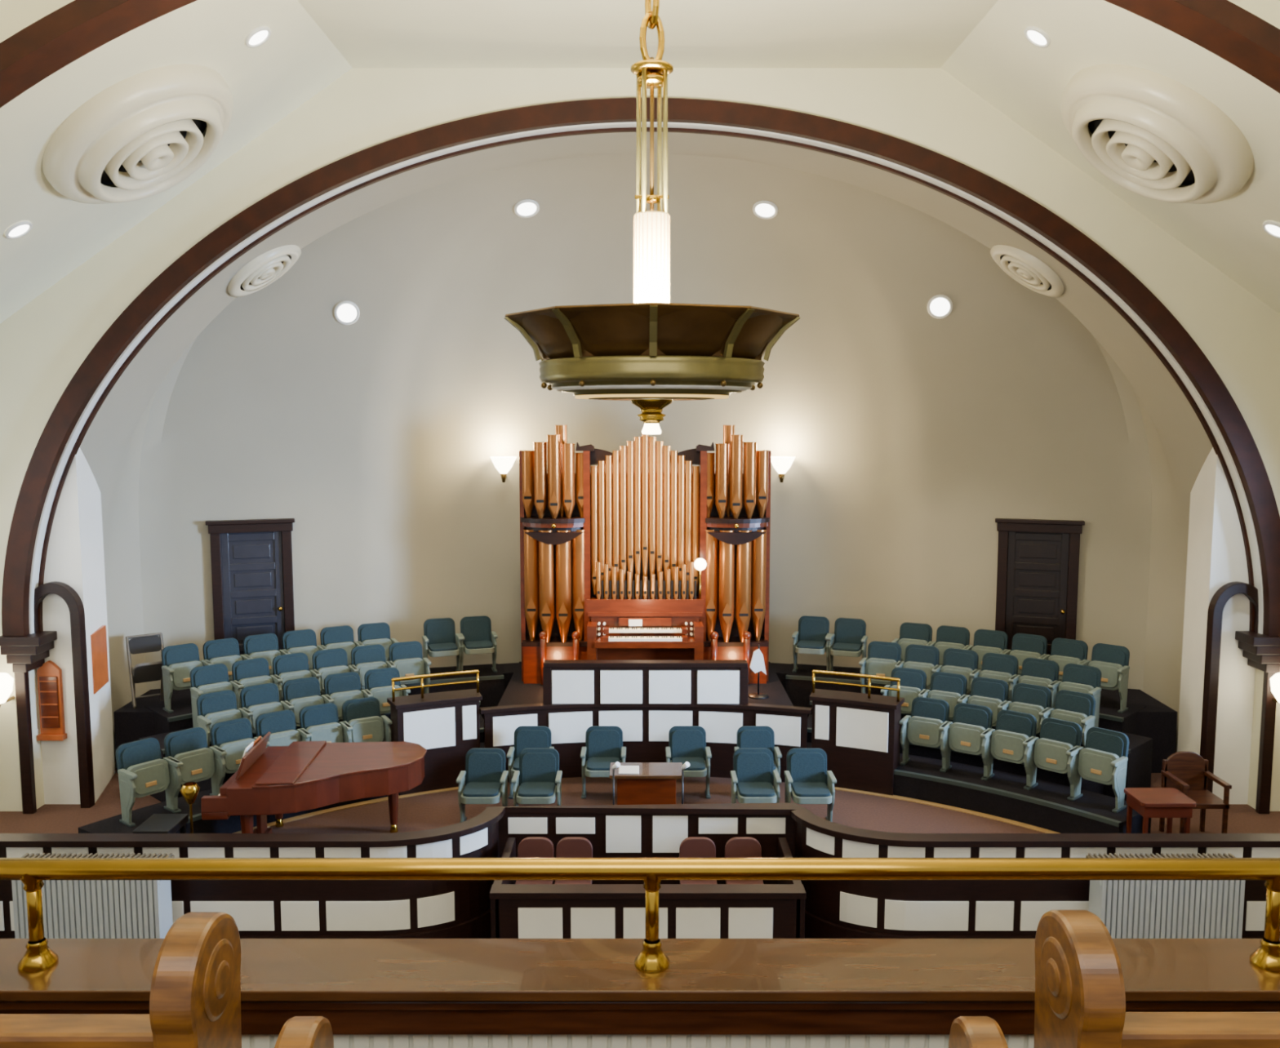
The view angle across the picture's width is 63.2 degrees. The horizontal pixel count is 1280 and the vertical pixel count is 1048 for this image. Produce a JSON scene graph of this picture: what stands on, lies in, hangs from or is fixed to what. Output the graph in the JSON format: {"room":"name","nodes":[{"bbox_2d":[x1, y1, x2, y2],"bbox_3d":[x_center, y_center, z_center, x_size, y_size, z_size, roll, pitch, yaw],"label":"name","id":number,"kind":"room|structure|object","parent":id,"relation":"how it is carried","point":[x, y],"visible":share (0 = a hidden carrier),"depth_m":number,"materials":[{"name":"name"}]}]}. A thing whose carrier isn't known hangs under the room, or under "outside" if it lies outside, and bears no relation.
{"room":"church","nodes":[
{"label":"church","id":0,"kind":"room"},
{"bbox_2d":[36,447,115,804],"bbox_3d":[-6.715,0.397,12.361,0.730,5.650,1.080,0,6,0],"label":"wall","id":1,"kind":"structure","parent":0,"point":[75,558],"depth_m":12.04,"materials":[{"name":"white paint"}]},
{"bbox_2d":[0,581,94,813],"bbox_3d":[-6.745,2.000,11.797,0.810,2.672,0.360,0,6,0],"label":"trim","id":2,"kind":"structure","parent":1,"relation":"attached to","point":[27,653],"depth_m":11.78,"materials":[{"name":"brown wood"}]},
{"bbox_2d":[36,660,66,740],"bbox_3d":[-6.768,2.024,11.930,0.295,0.919,0.100,0,6,0],"label":"hymn board","id":3,"kind":"object","parent":1,"relation":"attached to","point":[50,685],"visible":1,"depth_m":11.92,"materials":[{"name":"orange wood"}]},
{"bbox_2d":[90,625,108,693],"bbox_3d":[-6.490,1.618,12.468,0.041,0.700,0.617,-1,6,-13],"label":"wall plaque","id":4,"kind":"object","parent":1,"relation":"attached to","point":[99,637],"visible":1,"depth_m":12.44,"materials":[{"name":"orange wood"}]},
{"bbox_2d":[115,737,180,827],"bbox_3d":[-5.152,2.687,10.887,0.445,0.787,0.529,4,7,38],"label":"seat","id":5,"kind":"object","parent":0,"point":[142,771],"visible":1,"depth_m":10.86,"materials":[{"name":"teal fabric"}]},
{"bbox_2d":[164,727,224,813],"bbox_3d":[-4.833,2.649,11.265,0.445,0.787,0.529,5,8,42],"label":"seat","id":6,"kind":"object","parent":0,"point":[198,762],"visible":0.84,"depth_m":11.28,"materials":[{"name":"teal fabric"}]},
{"bbox_2d":[210,717,267,786],"bbox_3d":[-4.486,2.614,11.618,0.529,0.787,0.445,-5,8,-43],"label":"seat","id":7,"kind":"object","parent":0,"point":[233,736],"visible":0.5,"depth_m":11.59,"materials":[{"name":"teal fabric"}]},
{"bbox_2d":[255,710,309,747],"bbox_3d":[-4.113,2.581,11.945,0.529,0.787,0.445,-5,7,-39],"label":"seat","id":8,"kind":"object","parent":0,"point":[281,724],"visible":0.39,"depth_m":11.97,"materials":[{"name":"teal fabric"}]},
{"bbox_2d":[298,702,350,742],"bbox_3d":[-3.716,2.551,12.242,0.529,0.787,0.445,-4,7,-35],"label":"seat","id":9,"kind":"object","parent":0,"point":[321,721],"visible":0.58,"depth_m":12.26,"materials":[{"name":"teal fabric"}]},
{"bbox_2d":[342,697,392,742],"bbox_3d":[-3.299,2.525,12.510,0.529,0.787,0.445,-3,7,-30],"label":"seat","id":10,"kind":"object","parent":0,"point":[363,717],"visible":0.68,"depth_m":12.52,"materials":[{"name":"beige plastic"}]},
{"bbox_2d":[0,0,1279,323],"bbox_3d":[0.070,-2.464,5.040,17.000,3.800,12.520,0,6,0],"label":"ceiling","id":11,"kind":"structure","parent":0,"point":[984,45],"depth_m":9.82,"materials":[{"name":"beige paint"}]},
{"bbox_2d":[42,64,233,204],"bbox_3d":[-4.604,-3.578,9.622,1.569,1.142,1.840,0,6,0],"label":"ceiling vent","id":12,"kind":"object","parent":11,"relation":"attached to","point":[141,135],"depth_m":9.21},
{"bbox_2d":[504,0,799,434],"bbox_3d":[0.070,-2.524,6.079,1.701,3.987,1.776,0,6,0],"label":"chandelier","id":13,"kind":"object","parent":11,"relation":"hanging from","point":[652,352],"visible":1,"depth_m":5.75,"materials":[{"name":"brown metal"}]},
{"bbox_2d":[1060,64,1253,204],"bbox_3d":[4.744,-3.578,9.622,1.569,1.142,1.840,0,6,0],"label":"ceiling vent","id":14,"kind":"object","parent":11,"relation":"attached to","point":[1153,135],"depth_m":9.21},
{"bbox_2d":[0,67,1279,811],"bbox_3d":[0.070,-0.354,11.633,17.026,9.189,0.220,0,6,0],"label":"wall","id":15,"kind":"structure","parent":0,"point":[43,344],"depth_m":11.21,"materials":[{"name":"beige paint"}]},
{"bbox_2d":[1,97,1279,635],"bbox_3d":[0.070,-1.635,11.379,14.380,5.820,0.110,0,6,0],"label":"arch","id":16,"kind":"object","parent":15,"relation":"attached to","point":[1243,450],"depth_m":11.20,"materials":[{"name":"brown wood"}]},
{"bbox_2d":[28,121,1263,634],"bbox_3d":[0.070,-1.568,11.506,14.000,5.660,0.130,0,6,0],"label":"trim","id":17,"kind":"structure","parent":15,"relation":"attached to","point":[1256,567],"depth_m":11.39,"materials":[{"name":"white paint"}]},
{"bbox_2d":[0,768,1279,833],"bbox_3d":[0.070,3.318,12.050,16.800,0.100,4.280,0,6,0],"label":"floor","id":18,"kind":"structure","parent":0,"point":[441,809],"depth_m":11.78,"materials":[{"name":"brown carpet"}]},
{"bbox_2d":[132,813,188,833],"bbox_3d":[-4.705,3.187,10.243,0.350,0.520,0.450,0,6,0],"label":"piano bench","id":19,"kind":"object","parent":18,"relation":"on","point":[157,823],"visible":0.37,"depth_m":10.21,"materials":[{"name":"black paint"}]},
{"bbox_2d":[78,742,484,833],"bbox_3d":[-3.738,3.141,11.862,4.025,0.328,3.293,0,6,0],"label":"choir riser","id":20,"kind":"object","parent":18,"relation":"on","point":[112,824],"depth_m":11.18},
{"bbox_2d":[138,693,480,802],"bbox_3d":[-4.092,2.796,13.506,4.317,0.648,0.972,-4,7,-32],"label":"choir riser","id":21,"kind":"object","parent":18,"relation":"on","point":[161,796],"visible":0.03,"depth_m":12.42,"materials":[{"name":"carpet"}]},
{"bbox_2d":[190,663,240,727],"bbox_3d":[-5.227,2.154,12.797,0.529,0.787,0.445,-5,8,-41],"label":"seat","id":22,"kind":"object","parent":21,"relation":"on","point":[210,678],"visible":0.56,"depth_m":12.80,"materials":[{"name":"teal fabric"}]},
{"bbox_2d":[231,657,280,702],"bbox_3d":[-4.844,2.123,13.112,0.529,0.787,0.445,-4,7,-38],"label":"seat","id":23,"kind":"object","parent":21,"relation":"on","point":[251,672],"visible":0.45,"depth_m":13.13,"materials":[{"name":"teal fabric"}]},
{"bbox_2d":[272,653,319,701],"bbox_3d":[-4.442,2.094,13.402,0.529,0.787,0.445,-4,7,-34],"label":"seat","id":24,"kind":"object","parent":21,"relation":"on","point":[287,667],"visible":0.58,"depth_m":13.43,"materials":[{"name":"teal fabric"}]},
{"bbox_2d":[311,648,356,693],"bbox_3d":[-4.024,2.067,13.668,0.529,0.787,0.445,-3,7,-31],"label":"seat","id":25,"kind":"object","parent":21,"relation":"on","point":[331,661],"visible":0.59,"depth_m":13.69,"materials":[{"name":"teal fabric"}]},
{"bbox_2d":[351,644,394,688],"bbox_3d":[-3.589,2.043,13.907,0.529,0.787,0.445,-3,6,-27],"label":"seat","id":26,"kind":"object","parent":21,"relation":"on","point":[364,659],"visible":0.47,"depth_m":13.94,"materials":[{"name":"teal fabric"}]},
{"bbox_2d":[388,640,431,693],"bbox_3d":[-3.140,2.022,14.118,0.529,0.787,0.445,-2,6,-23],"label":"seat","id":27,"kind":"object","parent":21,"relation":"on","point":[406,657],"visible":0.63,"depth_m":14.14,"materials":[{"name":"teal fabric"}]},
{"bbox_2d":[200,731,426,833],"bbox_3d":[-3.332,2.811,10.890,2.056,1.130,1.438,0,6,0],"label":"grand piano","id":28,"kind":"object","parent":18,"relation":"on","point":[299,776],"visible":0.92,"depth_m":10.66,"materials":[{"name":"brown wood"}]},
{"bbox_2d":[195,714,484,792],"bbox_3d":[-3.628,2.931,13.012,3.697,0.478,0.918,-3,7,-31],"label":"choir riser","id":29,"kind":"object","parent":18,"relation":"on","point":[206,784],"visible":0.02,"depth_m":11.97,"materials":[{"name":"carpet"}]},
{"bbox_2d":[196,689,250,747],"bbox_3d":[-4.883,2.386,12.185,0.529,0.787,0.445,-5,8,-42],"label":"seat","id":30,"kind":"object","parent":29,"relation":"on","point":[212,708],"visible":0.55,"depth_m":12.18,"materials":[{"name":"teal fabric"}]},
{"bbox_2d":[240,683,291,733],"bbox_3d":[-4.505,2.354,12.507,0.529,0.787,0.445,-5,7,-38],"label":"seat","id":31,"kind":"object","parent":29,"relation":"on","point":[258,700],"visible":0.52,"depth_m":12.52,"materials":[{"name":"teal fabric"}]},
{"bbox_2d":[282,676,331,726],"bbox_3d":[-4.106,2.324,12.804,0.529,0.787,0.445,-4,7,-35],"label":"seat","id":32,"kind":"object","parent":29,"relation":"on","point":[300,693],"visible":0.49,"depth_m":12.82,"materials":[{"name":"teal fabric"}]},
{"bbox_2d":[324,671,370,719],"bbox_3d":[-3.688,2.297,13.073,0.529,0.787,0.445,-3,7,-31],"label":"seat","id":33,"kind":"object","parent":29,"relation":"on","point":[342,687],"visible":0.45,"depth_m":13.10,"materials":[{"name":"teal fabric"}]},
{"bbox_2d":[364,667,410,714],"bbox_3d":[-3.252,2.273,13.312,0.529,0.787,0.445,-3,6,-27],"label":"seat","id":34,"kind":"object","parent":29,"relation":"on","point":[378,682],"visible":0.41,"depth_m":13.33,"materials":[{"name":"teal fabric"}]},
{"bbox_2d":[456,748,508,822],"bbox_3d":[-1.730,2.931,11.460,0.529,0.787,0.557,0,6,0],"label":"seat","id":35,"kind":"object","parent":18,"relation":"on","point":[484,780],"visible":0.9,"depth_m":11.57,"materials":[{"name":"teal fabric"}]},
{"bbox_2d":[506,725,554,799],"bbox_3d":[-1.290,2.846,12.306,0.529,0.787,0.557,0,6,0],"label":"seat","id":36,"kind":"object","parent":18,"relation":"on","point":[525,736],"visible":0.54,"depth_m":12.46,"materials":[{"name":"teal fabric"}]},
{"bbox_2d":[511,748,562,806],"bbox_3d":[-1.130,2.931,11.460,0.529,0.787,0.557,0,6,0],"label":"seat","id":37,"kind":"object","parent":18,"relation":"on","point":[538,780],"visible":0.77,"depth_m":11.60,"materials":[{"name":"teal fabric"}]},
{"bbox_2d":[580,725,626,799],"bbox_3d":[-0.430,2.846,12.306,0.529,0.787,0.557,0,6,0],"label":"seat","id":38,"kind":"object","parent":18,"relation":"on","point":[603,744],"visible":0.81,"depth_m":12.45,"materials":[{"name":"teal fabric"}]},
{"bbox_2d":[497,662,793,706],"bbox_3d":[0.070,2.624,14.463,3.800,0.800,2.740,0,6,0],"label":"platform","id":39,"kind":"object","parent":18,"relation":"on","point":[516,692],"visible":0.21,"depth_m":14.04,"materials":[{"name":"carpet"}]},
{"bbox_2d":[519,425,771,684],"bbox_3d":[0.070,0.446,14.230,3.460,3.580,1.570,0,6,0],"label":"pipe organ","id":40,"kind":"object","parent":39,"relation":"on","point":[626,562],"visible":0.99,"depth_m":14.28,"materials":[{"name":"brown wood"}]},
{"bbox_2d":[386,660,904,795],"bbox_3d":[0.070,2.469,12.651,6.230,1.468,0.852,0,6,0],"label":"choir rail paneling","id":41,"kind":"object","parent":18,"relation":"on","point":[859,735],"visible":0.81,"depth_m":12.82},
{"bbox_2d":[608,762,684,804],"bbox_3d":[0.070,2.994,11.389,0.800,0.675,0.430,0,6,0],"label":"desk","id":42,"kind":"object","parent":18,"relation":"on","point":[637,783],"visible":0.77,"depth_m":11.24,"materials":[{"name":"brown wood"}]},
{"bbox_2d":[665,725,711,799],"bbox_3d":[0.570,2.846,12.306,0.529,0.787,0.557,0,6,0],"label":"seat","id":43,"kind":"object","parent":18,"relation":"on","point":[686,743],"visible":0.77,"depth_m":12.45,"materials":[{"name":"teal fabric"}]},
{"bbox_2d":[730,748,781,803],"bbox_3d":[1.270,2.931,11.460,0.529,0.787,0.557,0,6,0],"label":"seat","id":44,"kind":"object","parent":18,"relation":"on","point":[753,776],"visible":0.83,"depth_m":11.60,"materials":[{"name":"teal fabric"}]},
{"bbox_2d":[733,725,782,799],"bbox_3d":[1.390,2.846,12.306,0.529,0.787,0.557,0,6,0],"label":"seat","id":45,"kind":"object","parent":18,"relation":"on","point":[748,736],"visible":0.46,"depth_m":12.46,"materials":[{"name":"teal fabric"}]},
{"bbox_2d":[784,748,836,822],"bbox_3d":[1.870,2.931,11.460,0.529,0.787,0.557,0,6,0],"label":"seat","id":46,"kind":"object","parent":18,"relation":"on","point":[806,775],"visible":0.89,"depth_m":11.57,"materials":[{"name":"teal fabric"}]},
{"bbox_2d":[807,714,1103,795],"bbox_3d":[3.768,2.931,13.012,3.697,0.478,0.918,3,7,31],"label":"choir riser","id":47,"kind":"object","parent":18,"relation":"on","point":[916,750],"visible":0.04,"depth_m":12.38,"materials":[{"name":"carpet"}]},
{"bbox_2d":[880,667,926,714],"bbox_3d":[3.392,2.273,13.312,0.529,0.787,0.445,3,6,27],"label":"seat","id":48,"kind":"object","parent":47,"relation":"on","point":[913,684],"visible":0.47,"depth_m":13.33,"materials":[{"name":"teal fabric"}]},
{"bbox_2d":[920,671,967,719],"bbox_3d":[3.828,2.297,13.073,0.529,0.787,0.445,3,7,31],"label":"seat","id":49,"kind":"object","parent":47,"relation":"on","point":[951,688],"visible":0.45,"depth_m":13.10,"materials":[{"name":"teal fabric"}]},
{"bbox_2d":[960,676,1008,726],"bbox_3d":[4.246,2.324,12.804,0.529,0.787,0.445,4,7,35],"label":"seat","id":50,"kind":"object","parent":47,"relation":"on","point":[991,693],"visible":0.56,"depth_m":12.82,"materials":[{"name":"teal fabric"}]},
{"bbox_2d":[1000,683,1051,733],"bbox_3d":[4.646,2.354,12.507,0.529,0.787,0.445,5,7,38],"label":"seat","id":51,"kind":"object","parent":47,"relation":"on","point":[1033,700],"visible":0.55,"depth_m":12.52,"materials":[{"name":"teal fabric"}]},
{"bbox_2d":[1041,689,1095,748],"bbox_3d":[5.023,2.386,12.185,0.529,0.787,0.445,5,8,42],"label":"seat","id":52,"kind":"object","parent":47,"relation":"on","point":[1078,708],"visible":0.54,"depth_m":12.18,"materials":[{"name":"teal fabric"}]},
{"bbox_2d":[807,742,1151,833],"bbox_3d":[3.683,3.118,12.100,3.636,0.328,2.815,0,6,0],"label":"choir riser","id":53,"kind":"object","parent":18,"relation":"on","point":[1045,808],"depth_m":11.74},
{"bbox_2d":[809,694,1152,800],"bbox_3d":[4.232,2.796,13.506,4.317,0.648,0.972,4,7,32],"label":"choir riser","id":54,"kind":"object","parent":18,"relation":"on","point":[1139,768],"visible":0.05,"depth_m":12.32,"materials":[{"name":"carpet"}]},
{"bbox_2d":[858,640,901,693],"bbox_3d":[3.280,2.022,14.118,0.529,0.787,0.445,2,6,23],"label":"seat","id":55,"kind":"object","parent":54,"relation":"on","point":[883,657],"visible":0.7,"depth_m":14.13,"materials":[{"name":"teal fabric"}]},
{"bbox_2d":[897,644,939,688],"bbox_3d":[3.729,2.043,13.907,0.529,0.787,0.445,3,6,27],"label":"seat","id":56,"kind":"object","parent":54,"relation":"on","point":[926,659],"visible":0.48,"depth_m":13.94,"materials":[{"name":"teal fabric"}]},
{"bbox_2d":[933,648,978,693],"bbox_3d":[4.163,2.067,13.668,0.529,0.787,0.445,3,7,31],"label":"seat","id":57,"kind":"object","parent":54,"relation":"on","point":[957,661],"visible":0.49,"depth_m":13.69,"materials":[{"name":"teal fabric"}]},
{"bbox_2d":[972,653,1018,701],"bbox_3d":[4.582,2.094,13.402,0.529,0.787,0.445,4,7,34],"label":"seat","id":58,"kind":"object","parent":54,"relation":"on","point":[1003,667],"visible":0.59,"depth_m":13.43,"materials":[{"name":"teal fabric"}]},
{"bbox_2d":[1010,657,1059,702],"bbox_3d":[4.984,2.123,13.112,0.529,0.787,0.445,4,7,38],"label":"seat","id":59,"kind":"object","parent":54,"relation":"on","point":[1038,672],"visible":0.54,"depth_m":13.13,"materials":[{"name":"teal fabric"}]},
{"bbox_2d":[1050,663,1101,727],"bbox_3d":[5.367,2.154,12.797,0.529,0.787,0.445,5,8,41],"label":"seat","id":60,"kind":"object","parent":54,"relation":"on","point":[1081,678],"visible":0.53,"depth_m":12.80,"materials":[{"name":"teal fabric"}]},
{"bbox_2d":[1124,787,1196,833],"bbox_3d":[5.270,3.082,10.584,0.550,0.660,0.450,0,6,0],"label":"side table","id":61,"kind":"object","parent":18,"relation":"on","point":[1169,803],"visible":0.8,"depth_m":10.41,"materials":[{"name":"brown wood"}]},
{"bbox_2d":[1159,751,1231,833],"bbox_3d":[5.890,2.920,11.050,0.500,0.890,0.490,0,6,0],"label":"wooden armchair","id":62,"kind":"object","parent":18,"relation":"on","point":[1187,772],"visible":0.8,"depth_m":11.21,"materials":[{"name":"brown wood"}]},
{"bbox_2d":[0,0,1279,43],"bbox_3d":[0.070,0.108,7.016,17.026,9.190,0.220,0,6,0],"label":"wall","id":63,"kind":"structure","parent":0,"point":[15,15],"depth_m":6.57,"materials":[{"name":"beige paint"}]},
{"bbox_2d":[0,0,1279,107],"bbox_3d":[0.070,-1.195,6.875,14.180,5.840,0.320,0,6,0],"label":"arch","id":64,"kind":"object","parent":63,"relation":"attached to","point":[1223,28],"visible":1,"depth_m":6.61,"materials":[{"name":"brown wood"}]},
{"bbox_2d":[113,662,1177,773],"bbox_3d":[0.070,2.627,14.483,13.500,0.790,2.700,0,6,0],"label":"platform","id":65,"kind":"structure","parent":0,"point":[1157,721],"depth_m":13.14,"materials":[{"name":"carpet"}]},
{"bbox_2d":[125,632,164,707],"bbox_3d":[-6.333,1.890,13.387,0.441,0.898,0.372,-4,7,-35],"label":"folding chair","id":66,"kind":"object","parent":65,"relation":"on","point":[151,642],"visible":0.87,"depth_m":13.38,"materials":[{"name":"grey metal"}]},
{"bbox_2d":[145,663,504,734],"bbox_3d":[-4.128,2.633,14.330,4.814,0.808,1.115,-3,7,-29],"label":"choir riser","id":67,"kind":"object","parent":65,"relation":"on","point":[491,690],"visible":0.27,"depth_m":14.70,"materials":[{"name":"carpet"}]},
{"bbox_2d":[161,643,211,713],"bbox_3d":[-5.775,1.950,13.228,0.529,0.787,0.445,-5,8,-42],"label":"seat","id":68,"kind":"object","parent":67,"relation":"on","point":[178,661],"visible":0.72,"depth_m":13.18,"materials":[{"name":"teal fabric"}]},
{"bbox_2d":[202,638,249,681],"bbox_3d":[-5.393,1.918,13.552,0.529,0.787,0.445,-5,7,-39],"label":"seat","id":69,"kind":"object","parent":67,"relation":"on","point":[225,651],"visible":0.32,"depth_m":13.57,"materials":[{"name":"teal fabric"}]},
{"bbox_2d":[243,633,288,676],"bbox_3d":[-4.992,1.888,13.854,0.529,0.787,0.445,-4,7,-35],"label":"seat","id":70,"kind":"object","parent":67,"relation":"on","point":[265,646],"visible":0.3,"depth_m":13.88,"materials":[{"name":"teal fabric"}]},
{"bbox_2d":[422,617,462,671],"bbox_3d":[-2.836,1.782,14.911,0.529,0.787,0.557,-2,6,-19],"label":"seat","id":71,"kind":"object","parent":67,"relation":"on","point":[440,638],"visible":0.91,"depth_m":15.00,"materials":[{"name":"teal fabric"}]},
{"bbox_2d":[458,615,497,672],"bbox_3d":[-2.347,1.766,15.069,0.529,0.787,0.557,-2,6,-16],"label":"seat","id":72,"kind":"object","parent":67,"relation":"on","point":[476,633],"visible":0.92,"depth_m":15.17,"materials":[{"name":"teal fabric"}]},
{"bbox_2d":[785,663,1146,734],"bbox_3d":[4.268,2.633,14.330,4.814,0.808,1.115,3,7,29],"label":"choir riser","id":73,"kind":"object","parent":65,"relation":"on","point":[798,688],"visible":0.22,"depth_m":14.71,"materials":[{"name":"carpet"}]},
{"bbox_2d":[791,615,831,675],"bbox_3d":[2.487,1.766,15.069,0.529,0.787,0.557,2,6,16],"label":"seat","id":74,"kind":"object","parent":73,"relation":"on","point":[811,637],"visible":0.93,"depth_m":15.17,"materials":[{"name":"teal fabric"}]},
{"bbox_2d":[827,617,867,671],"bbox_3d":[2.976,1.782,14.911,0.529,0.787,0.557,2,6,19],"label":"seat","id":75,"kind":"object","parent":73,"relation":"on","point":[849,636],"visible":0.87,"depth_m":15.00,"materials":[{"name":"teal fabric"}]},
{"bbox_2d":[1002,633,1047,675],"bbox_3d":[5.133,1.888,13.854,0.529,0.787,0.445,4,7,35],"label":"seat","id":76,"kind":"object","parent":73,"relation":"on","point":[1024,646],"visible":0.32,"depth_m":13.88,"materials":[{"name":"teal fabric"}]},
{"bbox_2d":[1040,638,1088,681],"bbox_3d":[5.533,1.918,13.552,0.529,0.787,0.445,5,7,39],"label":"seat","id":77,"kind":"object","parent":73,"relation":"on","point":[1064,651],"visible":0.38,"depth_m":13.57,"materials":[{"name":"teal fabric"}]},
{"bbox_2d":[1080,643,1129,713],"bbox_3d":[5.915,1.950,13.228,0.529,0.787,0.445,5,8,42],"label":"seat","id":78,"kind":"object","parent":73,"relation":"on","point":[1112,660],"visible":0.65,"depth_m":13.17,"materials":[{"name":"teal fabric"}]},
{"bbox_2d":[80,132,1213,768],"bbox_3d":[0.070,-0.288,13.835,13.960,8.620,4.150,0,6,0],"label":"wall","id":79,"kind":"structure","parent":0,"point":[908,432],"depth_m":14.42,"materials":[{"name":"grey paint"}]},
{"bbox_2d":[205,518,294,654],"bbox_3d":[-5.411,1.074,14.570,1.160,2.276,0.166,-2,6,-20],"label":"door","id":80,"kind":"structure","parent":79,"relation":"in","point":[251,559],"depth_m":14.54,"materials":[{"name":"brown wood"}]},
{"bbox_2d":[227,244,301,297],"bbox_3d":[-4.549,-3.080,12.556,0.879,0.669,1.003,0,6,0],"label":"air vent","id":81,"kind":"object","parent":79,"relation":"in","point":[267,268],"visible":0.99,"depth_m":12.37,"materials":[{"name":"beige paint"}]},
{"bbox_2d":[990,244,1064,297],"bbox_3d":[4.689,-3.080,12.556,0.879,0.669,1.003,0,6,0],"label":"air vent","id":82,"kind":"object","parent":79,"relation":"in","point":[1021,266],"visible":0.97,"depth_m":12.37,"materials":[{"name":"beige paint"}]},
{"bbox_2d":[995,518,1084,654],"bbox_3d":[5.551,1.074,14.570,1.160,2.276,0.166,2,6,20],"label":"door","id":83,"kind":"structure","parent":79,"relation":"in","point":[1038,559],"depth_m":14.54,"materials":[{"name":"brown wood"}]},
{"bbox_2d":[1200,581,1279,813],"bbox_3d":[6.885,2.000,11.797,0.810,2.672,0.360,0,6,0],"label":"trim wing","id":84,"kind":"structure","parent":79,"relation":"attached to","point":[1262,651],"depth_m":11.77,"materials":[{"name":"brown wood"}]},
{"bbox_2d":[899,697,949,772],"bbox_3d":[3.439,2.525,12.510,0.529,0.787,0.445,3,7,30],"label":"seat","id":85,"kind":"object","parent":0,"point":[926,722],"visible":0.93,"depth_m":12.51,"materials":[{"name":"beige plastic"}]},
{"bbox_2d":[941,702,992,780],"bbox_3d":[3.856,2.551,12.242,0.529,0.787,0.445,4,7,35],"label":"seat","id":86,"kind":"object","parent":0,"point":[964,735],"visible":0.92,"depth_m":12.25,"materials":[{"name":"beige plastic"}]},
{"bbox_2d":[982,710,1036,789],"bbox_3d":[4.253,2.581,11.945,0.529,0.787,0.445,5,7,39],"label":"seat","id":87,"kind":"object","parent":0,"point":[1014,729],"visible":0.96,"depth_m":11.96,"materials":[{"name":"beige plastic"}]},
{"bbox_2d":[1025,717,1082,799],"bbox_3d":[4.625,2.614,11.618,0.529,0.787,0.445,5,8,43],"label":"seat","id":88,"kind":"object","parent":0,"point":[1050,752],"visible":0.9,"depth_m":11.63,"materials":[{"name":"beige plastic"}]},
{"bbox_2d":[1068,727,1128,813],"bbox_3d":[4.973,2.649,11.265,0.445,0.787,0.529,-5,8,-42],"label":"seat","id":89,"kind":"object","parent":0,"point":[1104,758],"visible":1,"depth_m":11.25,"materials":[{"name":"teal fabric"}]},
{"bbox_2d":[1177,447,1255,804],"bbox_3d":[6.855,0.397,12.361,0.730,5.650,1.080,0,6,0],"label":"wall","id":90,"kind":"structure","parent":0,"point":[1216,558],"depth_m":12.02,"materials":[{"name":"white paint"}]},
{"bbox_3d":[0.070,2.551,1.124,8.000,0.100,3.730,0,6,0],"label":"floor","id":91,"kind":"structure","parent":0,"visible":0},
{"bbox_2d":[0,911,241,1047],"bbox_3d":[-2.189,1.629,2.078,2.602,1.545,0.689,0,6,0],"label":"pew","id":92,"kind":"object","parent":91,"relation":"on","point":[195,998],"visible":1,"depth_m":2.16,"materials":[{"name":"brown wood"}]},
{"bbox_2d":[0,938,1279,1047],"bbox_3d":[0.078,1.776,2.997,8.024,1.070,0.290,0,6,0],"label":"parapet","id":93,"kind":"object","parent":91,"relation":"on","point":[371,993],"visible":0.62,"depth_m":2.86,"materials":[{"name":"brown wood"}]},
{"bbox_2d":[0,857,1279,973],"bbox_3d":[0.070,1.090,2.923,8.000,0.310,0.100,0,6,0],"label":"brass handrail","id":94,"kind":"object","parent":93,"relation":"on","point":[38,957],"visible":1,"depth_m":2.89,"materials":[{"name":"gold metal"}]},
{"bbox_2d":[274,1016,1008,1047],"bbox_3d":[0.003,1.710,1.940,1.425,1.410,0.619,0,6,0],"label":"pew","id":95,"kind":"object","parent":91,"relation":"on","point":[298,1032],"visible":1,"depth_m":2.05,"materials":[{"name":"brown wood"}]},
{"bbox_2d":[1034,910,1279,1047],"bbox_3d":[2.179,1.626,2.078,2.602,1.550,0.689,0,6,0],"label":"pew","id":96,"kind":"object","parent":91,"relation":"on","point":[1080,997],"visible":1,"depth_m":2.15,"materials":[{"name":"brown wood"}]},
{"bbox_3d":[0.070,4.448,10.294,17.200,0.100,13.400,0,6,0],"label":"floor","id":97,"kind":"structure","parent":0,"visible":0},
{"bbox_2d":[11,853,174,938],"bbox_3d":[-5.015,3.766,9.572,1.390,1.400,0.300,0,6,0],"label":"radiator","id":98,"kind":"object","parent":97,"relation":"on","point":[72,908],"visible":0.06,"depth_m":9.42,"materials":[{"name":"white metal"}]},
{"bbox_2d":[0,802,1279,938],"bbox_3d":[0.070,3.660,10.340,16.800,1.462,0.990,0,6,0],"label":"paneling","id":99,"kind":"structure","parent":97,"relation":"on","point":[260,908],"depth_m":9.91,"materials":[{"name":"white wood"}]},
{"bbox_2d":[489,837,805,938],"bbox_3d":[0.070,3.831,10.031,2.840,1.180,1.300,0,6,0],"label":"partition","id":100,"kind":"object","parent":97,"relation":"on","point":[517,911],"visible":0.54,"depth_m":9.39,"materials":[{"name":"wood"}]},
{"bbox_2d":[1085,853,1244,938],"bbox_3d":[4.820,3.766,9.572,1.360,1.400,0.300,0,6,0],"label":"radiator","id":101,"kind":"object","parent":97,"relation":"on","point":[1127,908],"visible":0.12,"depth_m":9.42,"materials":[{"name":"white metal"}]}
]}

